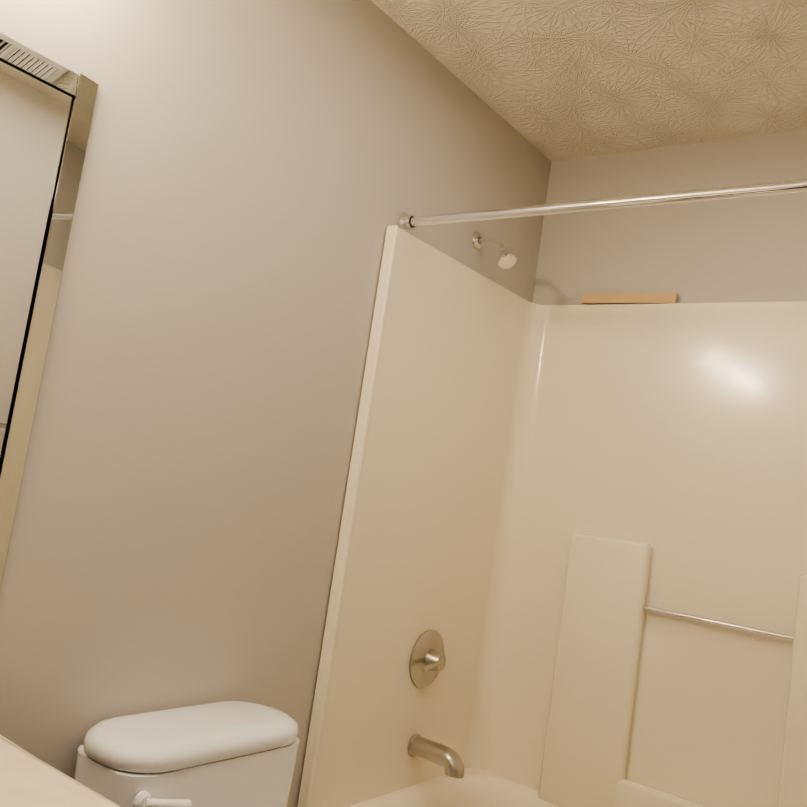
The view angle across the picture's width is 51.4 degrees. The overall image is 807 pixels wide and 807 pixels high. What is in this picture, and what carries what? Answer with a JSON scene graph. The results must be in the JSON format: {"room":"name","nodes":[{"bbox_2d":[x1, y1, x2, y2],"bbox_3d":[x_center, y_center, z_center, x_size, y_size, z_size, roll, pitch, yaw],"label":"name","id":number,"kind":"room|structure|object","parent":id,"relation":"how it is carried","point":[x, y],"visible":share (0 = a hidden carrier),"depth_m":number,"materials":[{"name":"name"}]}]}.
{"room":"bathroom","nodes":[
{"label":"bathroom","id":0,"kind":"room"},
{"bbox_2d":[0,0,550,806],"bbox_3d":[-0.525,0.145,1.649,0.100,2.440,2.950,4,-7,37],"label":"wall","id":1,"kind":"structure","parent":0,"point":[258,176],"depth_m":1.73,"materials":[{"name":"beige paint"}]},
{"bbox_2d":[0,32,98,590],"bbox_3d":[-0.896,-0.167,1.033,0.012,0.971,0.992,4,-7,37],"label":"vanity mirror","id":2,"kind":"object","parent":1,"relation":"attached to","point":[47,106],"visible":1,"depth_m":1.39,"materials":[{"name":"clear glass"}]},
{"bbox_2d":[472,232,516,268],"bbox_3d":[0.266,-0.449,2.438,0.147,0.117,0.055,3,-8,42],"label":"shower head","id":3,"kind":"object","parent":1,"relation":"attached to","point":[506,259],"visible":1,"depth_m":2.42},
{"bbox_2d":[399,179,806,231],"bbox_3d":[0.571,-0.436,1.777,1.425,0.052,0.052,4,-7,37],"label":"rod","id":4,"kind":"object","parent":1,"relation":"attached to","point":[754,190],"visible":0.9,"depth_m":1.84,"materials":[{"name":"silver metal"}]},
{"bbox_2d":[371,0,806,161],"bbox_3d":[0.534,-1.065,0.716,2.776,0.060,4.500,4,-7,37],"label":"ceiling","id":5,"kind":"structure","parent":0,"point":[554,80],"depth_m":2.17,"materials":[{"name":"beige paint"}]},
{"bbox_2d":[532,128,806,304],"bbox_3d":[0.978,0.435,2.274,1.576,2.440,0.100,4,-7,37],"label":"wall","id":6,"kind":"structure","parent":0,"point":[749,249],"depth_m":2.52,"materials":[{"name":"beige paint"}]},
{"bbox_3d":[0.167,1.394,0.458,2.776,0.060,4.500,4,-7,37],"label":"floor","id":7,"kind":"structure","parent":0,"visible":0},
{"bbox_2d":[74,701,299,806],"bbox_3d":[-0.251,1.004,1.419,0.686,0.783,0.450,4,-7,37],"label":"toilet","id":8,"kind":"object","parent":7,"relation":"on","point":[230,754],"visible":1,"depth_m":1.52,"materials":[{"name":"white ceramic"}]},
{"bbox_2d":[297,225,806,806],"bbox_3d":[0.616,0.604,1.933,1.422,1.932,0.801,4,-7,37],"label":"bathtub surround","id":9,"kind":"object","parent":7,"relation":"on","point":[573,537],"visible":0.94,"depth_m":2.33,"materials":[{"name":"beige plastic"}]},
{"bbox_2d":[409,629,445,687],"bbox_3d":[0.085,0.714,2.328,0.055,0.160,0.166,4,-7,37],"label":"shower valve","id":10,"kind":"object","parent":9,"relation":"attached to","point":[427,661],"visible":1,"depth_m":2.31,"materials":[{"name":"silver metal"}]},
{"bbox_2d":[408,733,464,778],"bbox_3d":[0.095,0.953,2.272,0.166,0.068,0.060,4,-7,37],"label":"tub spout","id":11,"kind":"object","parent":9,"relation":"attached to","point":[449,759],"visible":1,"depth_m":2.25,"materials":[{"name":"silver metal"}]},
{"bbox_2d":[581,293,677,303],"bbox_3d":[0.686,-0.321,2.562,0.301,0.038,0.018,4,-7,37],"label":"block","id":12,"kind":"object","parent":9,"relation":"on","point":[628,298],"visible":0.96,"depth_m":2.55,"materials":[{"name":"brown wood"}]},
{"bbox_3d":[-0.855,0.836,0.754,0.524,0.800,0.922,4,-7,37],"label":"vanity cabinet","id":13,"kind":"object","parent":7,"relation":"on","visible":0},
{"bbox_2d":[0,735,120,806],"bbox_3d":[-0.788,0.432,0.797,0.532,0.221,0.954,4,-7,37],"label":"countertop","id":14,"kind":"structure","parent":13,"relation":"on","point":[27,779],"depth_m":1.08,"materials":[{"name":"stone"}]}
]}

